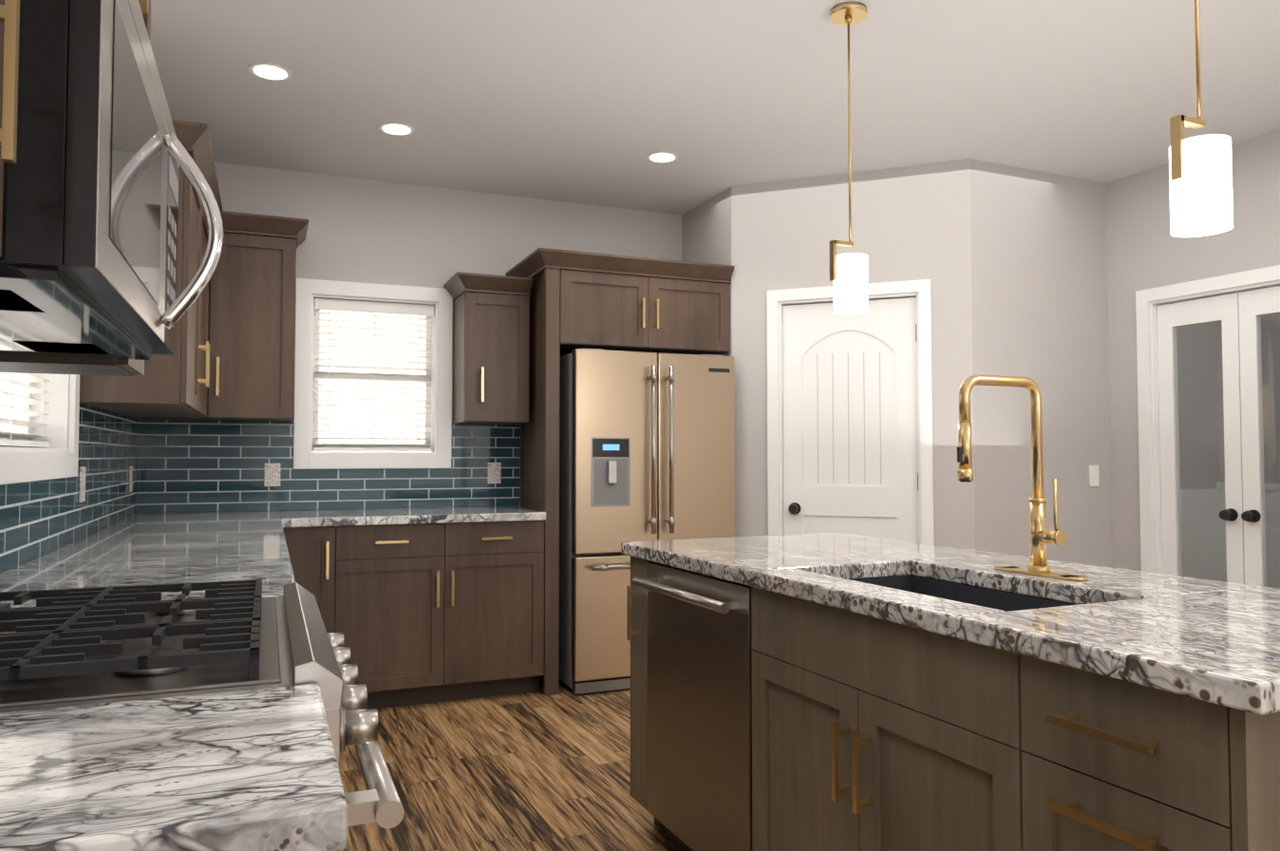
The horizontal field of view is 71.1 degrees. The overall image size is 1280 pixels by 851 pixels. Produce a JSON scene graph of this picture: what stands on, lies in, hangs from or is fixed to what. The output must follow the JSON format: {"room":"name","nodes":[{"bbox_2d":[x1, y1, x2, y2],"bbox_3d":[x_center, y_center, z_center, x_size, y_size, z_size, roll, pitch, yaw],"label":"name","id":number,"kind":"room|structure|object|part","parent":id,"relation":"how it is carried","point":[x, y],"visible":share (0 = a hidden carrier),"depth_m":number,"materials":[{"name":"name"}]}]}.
{"room":"kitchen","nodes":[
{"label":"kitchen","id":0,"kind":"room"},
{"bbox_2d":[67,388,69,448],"bbox_3d":[-0.964,-0.126,0.629,0.120,2.685,8.295,1,-2,-23],"label":"wall","id":1,"kind":"structure","parent":0,"point":[68,404],"depth_m":2.88,"materials":[{"name":"grey paint"}]},
{"bbox_2d":[0,0,19,256],"bbox_3d":[-0.721,-0.651,0.725,0.385,0.941,0.382,1,-2,-23],"label":"upper cabinet","id":2,"kind":"object","parent":1,"relation":"attached to","point":[9,17],"visible":1,"depth_m":0.83,"materials":[{"name":"brown wood"}]},
{"bbox_2d":[0,373,79,484],"bbox_3d":[-1.695,-0.347,2.422,0.144,0.990,1.130,1,-2,-23],"label":"window","id":3,"kind":"structure","parent":1,"relation":"in","point":[57,458],"depth_m":2.84,"materials":[{"name":"white wood"}]},
{"bbox_2d":[0,372,50,447],"bbox_3d":[-1.714,-0.348,2.414,0.093,0.808,0.948,1,-2,-23],"label":"window blinds","id":4,"kind":"object","parent":3,"relation":"attached to","point":[27,401],"visible":0.21,"depth_m":2.62,"materials":[{"name":"white plastic"}]},
{"bbox_2d":[0,402,138,573],"bbox_3d":[-1.643,0.133,2.423,0.010,0.458,4.203,1,-2,-23],"label":"backsplash","id":5,"kind":"structure","parent":1,"relation":"attached to","point":[40,517],"depth_m":3.03,"materials":[{"name":"blue tile"}]},
{"bbox_2d":[78,466,85,502],"bbox_3d":[-1.886,0.199,3.033,0.007,0.118,0.075,1,-2,-22],"label":"electrical outlet","id":6,"kind":"object","parent":5,"relation":"attached to","point":[82,495],"visible":0.95,"depth_m":3.02,"materials":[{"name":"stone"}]},
{"bbox_2d":[129,466,132,491],"bbox_3d":[-2.336,0.246,4.112,0.007,0.118,0.075,1,-2,-23],"label":"electrical outlet","id":7,"kind":"object","parent":5,"relation":"attached to","point":[130,477],"visible":1,"depth_m":4.09,"materials":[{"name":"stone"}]},
{"bbox_2d":[0,0,150,376],"bbox_3d":[-1.211,-0.598,1.899,0.385,0.966,0.312,1,-2,-23],"label":"upper cabinet","id":8,"kind":"object","parent":1,"relation":"attached to","point":[27,364],"visible":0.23,"depth_m":1.81,"materials":[{"name":"brown wood"}]},
{"bbox_2d":[79,123,205,415],"bbox_3d":[-1.843,-0.543,3.344,0.330,0.954,0.651,1,-2,-23],"label":"upper cabinet","id":9,"kind":"object","parent":1,"relation":"attached to","point":[170,385],"depth_m":3.10,"materials":[{"name":"brown wood"}]},
{"bbox_2d":[138,0,148,14],"bbox_3d":[-0.972,-0.847,1.335,0.385,0.507,0.918,1,-2,-23],"label":"upper cabinet","id":10,"kind":"object","parent":1,"relation":"attached to","point":[144,5],"visible":0.1,"depth_m":1.71,"materials":[{"name":"brown wood"}]},
{"bbox_2d":[0,0,223,359],"bbox_3d":[-0.913,-0.367,1.345,0.508,0.444,0.916,1,-2,-23],"label":"over-the-range microwave","id":11,"kind":"object","parent":10,"relation":"attached to","point":[88,263],"visible":1,"depth_m":1.06,"materials":[{"name":"black"}]},
{"bbox_3d":[-0.781,-0.349,1.399,0.032,0.383,0.916,1,-2,-23],"label":"door","id":12,"kind":"part","parent":11,"relation":"part of","materials":[{"name":"black"}]},
{"bbox_3d":[-0.796,-0.342,1.591,0.102,0.348,0.025,1,-2,-23],"label":"handle","id":13,"kind":"part","parent":11,"relation":"part of","materials":[{"name":"silver metal"}]},
{"bbox_2d":[128,169,227,419],"bbox_3d":[-2.024,-0.525,3.860,0.393,0.954,0.675,1,-2,-23],"label":"upper cabinet","id":14,"kind":"object","parent":1,"relation":"attached to","point":[215,296],"depth_m":4.21,"materials":[{"name":"brown wood"}]},
{"bbox_2d":[138,161,681,513],"bbox_3d":[-1.067,0.024,5.012,3.065,2.685,0.120,1,-2,-23],"label":"wall","id":15,"kind":"structure","parent":0,"point":[370,231],"depth_m":4.92,"materials":[{"name":"grey paint"}]},
{"bbox_2d":[224,211,300,421],"bbox_3d":[-1.908,-0.507,4.397,0.397,0.954,0.397,1,-2,-23],"label":"upper cabinet","id":16,"kind":"object","parent":15,"relation":"attached to","point":[233,359],"depth_m":4.30,"materials":[{"name":"brown wood"}]},
{"bbox_2d":[136,419,520,513],"bbox_3d":[-1.563,0.212,4.726,1.907,0.458,0.010,1,-2,-23],"label":"backsplash","id":17,"kind":"structure","parent":15,"relation":"attached to","point":[192,465],"depth_m":4.60,"materials":[{"name":"blue tile"}]},
{"bbox_2d":[263,463,280,486],"bbox_3d":[-1.879,0.252,4.582,0.075,0.118,0.007,1,-2,-23],"label":"electrical outlet","id":18,"kind":"object","parent":17,"relation":"attached to","point":[272,474],"visible":1,"depth_m":4.58,"materials":[{"name":"stone"}]},
{"bbox_2d":[487,462,501,483],"bbox_3d":[-0.818,0.267,5.024,0.075,0.118,0.007,1,-2,-23],"label":"electrical outlet","id":19,"kind":"object","parent":17,"relation":"attached to","point":[493,472],"visible":1,"depth_m":5.02,"materials":[{"name":"plastic"}]},
{"bbox_2d":[293,278,452,469],"bbox_3d":[-1.438,-0.264,4.854,0.810,0.990,0.144,1,-2,-23],"label":"window","id":20,"kind":"structure","parent":15,"relation":"in","point":[439,456],"depth_m":4.79,"materials":[{"name":"white"}]},
{"bbox_2d":[311,298,433,451],"bbox_3d":[-1.446,-0.264,4.873,0.628,0.808,0.093,1,-2,-23],"label":"window blinds","id":21,"kind":"object","parent":20,"relation":"attached to","point":[375,308],"visible":0.96,"depth_m":4.86,"materials":[{"name":"white plastic"}]},
{"bbox_2d":[443,271,532,424],"bbox_3d":[-0.828,-0.398,4.849,0.402,0.766,0.385,1,-2,-23],"label":"upper cabinet","id":22,"kind":"object","parent":15,"relation":"attached to","point":[491,322],"visible":1,"depth_m":4.74,"materials":[{"name":"brown wood"}]},
{"bbox_2d":[339,680,681,850],"bbox_3d":[2.003,1.318,2.110,8.405,0.100,9.275,1,-2,-24],"label":"floor","id":23,"kind":"structure","parent":0,"point":[535,771],"depth_m":3.35,"materials":[{"name":"brown wood"}]},
{"bbox_2d":[0,579,404,828],"bbox_3d":[-0.788,0.764,1.347,0.748,0.954,0.756,1,-2,-23],"label":"range","id":24,"kind":"object","parent":23,"relation":"on","point":[59,648],"visible":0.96,"depth_m":1.21,"materials":[{"name":"silver metal"}]},
{"bbox_2d":[282,527,305,588],"bbox_3d":[-1.573,0.863,3.068,0.652,0.875,3.018,1,-2,-23],"label":"base cabinet","id":25,"kind":"object","parent":23,"relation":"on","point":[297,573],"depth_m":4.05,"materials":[{"name":"brown wood"}]},
{"bbox_2d":[0,510,295,607],"bbox_3d":[-1.571,0.406,3.085,0.658,0.040,3.020,1,-2,-23],"label":"countertop","id":26,"kind":"structure","parent":25,"relation":"on","point":[150,549],"depth_m":2.49,"materials":[{"name":"stone"}]},
{"bbox_2d":[286,520,544,709],"bbox_3d":[-1.160,0.913,4.524,1.230,0.875,0.648,1,-2,-23],"label":"base cabinet","id":27,"kind":"object","parent":23,"relation":"on","point":[423,613],"depth_m":4.28,"materials":[{"name":"brown wood"}]},
{"bbox_2d":[284,505,545,527],"bbox_3d":[-1.146,0.456,4.543,1.200,0.040,0.653,1,-2,-23],"label":"countertop","id":28,"kind":"structure","parent":27,"relation":"on","point":[467,514],"depth_m":4.33,"materials":[{"name":"stone"}]},
{"bbox_2d":[505,247,734,695],"bbox_3d":[-0.124,0.247,4.964,1.108,2.236,0.675,1,-2,-23],"label":"surround","id":29,"kind":"object","parent":23,"relation":"on","point":[597,300],"visible":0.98,"depth_m":4.71,"materials":[{"name":"brown wood"}]},
{"bbox_2d":[558,347,734,695],"bbox_3d":[-0.028,0.491,4.935,0.904,1.745,0.780,1,-2,-23],"label":"fridge","id":30,"kind":"object","parent":23,"relation":"on","point":[647,445],"visible":0.73,"depth_m":4.59,"materials":[{"name":"gold metal"}]},
{"bbox_2d":[632,562,752,850],"bbox_3d":[0.372,0.851,2.594,0.624,0.866,0.604,1,-2,-24],"label":"dishwasher","id":31,"kind":"object","parent":23,"relation":"on","point":[699,718],"visible":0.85,"depth_m":2.45,"materials":[{"name":"grey metal"}]},
{"bbox_3d":[0.117,0.465,2.492,0.064,0.027,0.544,1,-2,-24],"label":"handle","id":32,"kind":"part","parent":31,"relation":"part of","materials":[{"name":"silver metal"}]},
{"bbox_2d":[621,551,1279,850],"bbox_3d":[0.627,0.831,2.128,0.642,0.876,1.947,1,-2,-24],"label":"kitchen island","id":33,"kind":"object","parent":23,"relation":"on","point":[910,696],"depth_m":1.59,"materials":[{"name":"brown wood"}]},
{"bbox_2d":[621,532,1279,718],"bbox_3d":[0.744,0.375,2.196,0.865,0.040,2.010,1,-2,-24],"label":"island countertop","id":34,"kind":"structure","parent":33,"relation":"on","point":[1221,637],"depth_m":1.65,"materials":[{"name":"white stone"}]},
{"bbox_2d":[791,566,1095,612],"bbox_3d":[0.697,0.493,2.011,0.404,0.232,0.714,1,-2,-24],"label":"sink","id":35,"kind":"object","parent":34,"relation":"in","point":[923,589],"depth_m":2.11,"materials":[{"name":"black metal"}]},
{"bbox_2d":[957,374,1088,580],"bbox_3d":[0.848,0.117,2.092,0.274,0.468,0.256,1,-2,-24],"label":"faucet","id":36,"kind":"object","parent":34,"relation":"on","point":[1041,536],"visible":1,"depth_m":2.11,"materials":[{"name":"gold metal"}]},
{"bbox_3d":[-0.607,0.785,0.781,0.674,0.875,0.416,1,-2,-23],"label":"base cabinet","id":37,"kind":"object","parent":23,"relation":"on","visible":0},
{"bbox_2d":[0,683,347,850],"bbox_3d":[-0.618,0.327,0.792,0.653,0.040,0.417,1,-2,-23],"label":"countertop","id":38,"kind":"structure","parent":37,"relation":"on","point":[256,769],"depth_m":0.78,"materials":[{"name":"stone"}]},
{"bbox_2d":[681,187,732,356],"bbox_3d":[0.438,0.031,5.230,0.120,2.685,0.635,1,-2,-23],"label":"wall","id":39,"kind":"structure","parent":0,"point":[706,232],"depth_m":5.18,"materials":[{"name":"grey paint"}]},
{"bbox_2d":[150,0,1279,214],"bbox_3d":[2.003,-1.466,2.205,8.405,0.100,9.275,1,-2,-24],"label":"ceiling","id":40,"kind":"structure","parent":0,"point":[585,101],"depth_m":3.62,"materials":[{"name":"white paint"}]},
{"bbox_2d":[248,62,292,80],"bbox_3d":[-1.432,-1.369,3.473,0.156,0.006,0.156,1,-2,-24],"label":"recessed light","id":41,"kind":"object","parent":40,"relation":"in","point":[270,71],"visible":1,"depth_m":3.46,"materials":[{"name":"white plastic"}]},
{"bbox_2d":[378,122,414,135],"bbox_3d":[-1.109,-1.348,4.080,0.156,0.006,0.156,1,-2,-24],"label":"recessed light","id":42,"kind":"object","parent":40,"relation":"in","point":[397,128],"visible":1,"depth_m":4.07,"materials":[{"name":"white"}]},
{"bbox_2d":[646,151,677,162],"bbox_3d":[0.111,-1.335,4.466,0.156,0.006,0.156,1,-2,-24],"label":"recessed light","id":43,"kind":"object","parent":40,"relation":"in","point":[662,157],"visible":1,"depth_m":4.45,"materials":[{"name":"white plastic"}]},
{"bbox_2d":[829,1,867,315],"bbox_3d":[0.690,-0.881,2.977,0.136,1.014,0.120,1,-2,-24],"label":"pendant light","id":44,"kind":"object","parent":40,"relation":"hanging from","point":[849,274],"visible":1,"depth_m":2.94,"materials":[{"name":"white glass"}]},
{"bbox_3d":[0.698,-0.466,2.967,0.112,0.185,0.112,1,-2,-24],"label":"lamp shade","id":45,"kind":"part","parent":44,"relation":"part of","materials":[{"name":"white glass"}]},
{"bbox_2d":[1168,0,1233,237],"bbox_3d":[1.176,-0.917,1.903,0.136,1.014,0.120,1,-2,-24],"label":"pendant light","id":46,"kind":"object","parent":40,"relation":"hanging from","point":[1200,172],"visible":1,"depth_m":1.85,"materials":[{"name":"white glass"}]},
{"bbox_3d":[1.183,-0.503,1.892,0.112,0.185,0.112,1,-2,-24],"label":"lamp shade","id":47,"kind":"part","parent":46,"relation":"part of","materials":[{"name":"white glass"}]},
{"bbox_2d":[731,158,975,549],"bbox_3d":[1.103,0.014,4.737,1.242,2.685,0.120,-1,-2,22],"label":"wall","id":48,"kind":"structure","parent":0,"point":[912,222],"depth_m":4.68,"materials":[{"name":"grey paint"}]},
{"bbox_2d":[766,279,933,545],"bbox_3d":[1.103,0.311,4.717,0.846,2.090,0.138,-1,-2,22],"label":"door frame","id":49,"kind":"structure","parent":48,"relation":"attached to","point":[920,291],"depth_m":4.65,"materials":[{"name":"white wood"}]},
{"bbox_2d":[782,297,919,543],"bbox_3d":[1.095,0.348,4.680,0.707,2.005,0.100,-1,-2,22],"label":"pantry door","id":50,"kind":"structure","parent":48,"relation":"in","point":[850,426],"depth_m":4.71,"materials":[{"name":"white wood"}]},
{"bbox_2d":[970,158,1112,567],"bbox_3d":[2.130,0.014,4.729,1.095,2.685,0.120,1,-2,-24],"label":"wall","id":51,"kind":"structure","parent":0,"point":[1039,281],"depth_m":4.66,"materials":[{"name":"grey paint"}]},
{"bbox_2d":[1089,465,1099,486],"bbox_3d":[2.423,0.269,4.781,0.070,0.115,0.007,1,-2,-24],"label":"light switch","id":52,"kind":"object","parent":51,"relation":"attached to","point":[1094,479],"visible":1,"depth_m":4.78,"materials":[{"name":"white plastic"}]},
{"bbox_2d":[1105,129,1279,570],"bbox_3d":[3.952,-0.083,1.883,0.120,2.685,6.570,1,-2,-24],"label":"wall","id":53,"kind":"structure","parent":0,"point":[1146,249],"depth_m":4.68,"materials":[{"name":"grey paint"}]},
{"bbox_2d":[1135,264,1279,573],"bbox_3d":[2.867,0.310,4.250,0.138,2.060,0.980,1,-2,-24],"label":"door frame","id":54,"kind":"structure","parent":53,"relation":"attached to","point":[1149,456],"depth_m":4.62,"materials":[{"name":"white wood"}]},
{"bbox_2d":[1157,285,1279,587],"bbox_3d":[2.838,0.350,4.236,0.100,1.970,0.820,1,-2,-24],"label":"french door","id":55,"kind":"structure","parent":53,"relation":"in","point":[1237,315],"depth_m":4.29,"materials":[{"name":"white wood"}]},
{"bbox_2d":[1176,321,1218,489],"bbox_3d":[3.304,0.070,6.350,2.370,2.685,0.050,1,-2,-24],"label":"wall","id":56,"kind":"structure","parent":0,"point":[1194,363],"depth_m":6.73,"materials":[{"name":"grey paint"}]},
{"bbox_2d":[1180,485,1222,581],"bbox_3d":[3.291,0.935,6.277,2.310,0.950,0.019,1,-2,-24],"label":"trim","id":57,"kind":"structure","parent":56,"relation":"attached to","point":[1199,552],"depth_m":6.67,"materials":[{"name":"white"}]},
{"bbox_2d":[1218,313,1279,483],"bbox_3d":[5.080,0.036,5.371,0.050,2.685,3.300,1,-2,-24],"label":"wall","id":58,"kind":"structure","parent":0,"point":[1266,333],"depth_m":6.49,"materials":[{"name":"grey paint"}]},
{"bbox_2d":[1216,481,1279,588],"bbox_3d":[5.041,0.877,5.324,0.035,1.000,3.200,1,-2,-24],"label":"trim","id":59,"kind":"structure","parent":58,"relation":"attached to","point":[1271,522],"depth_m":6.43,"materials":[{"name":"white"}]},
{"label":"outside","id":60,"kind":"structure","parent":0,"visible":0},
{"bbox_2d":[311,309,431,451],"bbox_3d":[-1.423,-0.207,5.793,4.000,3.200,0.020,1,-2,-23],"label":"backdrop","id":61,"kind":"structure","parent":60,"point":[364,428],"depth_m":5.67,"materials":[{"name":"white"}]}
]}

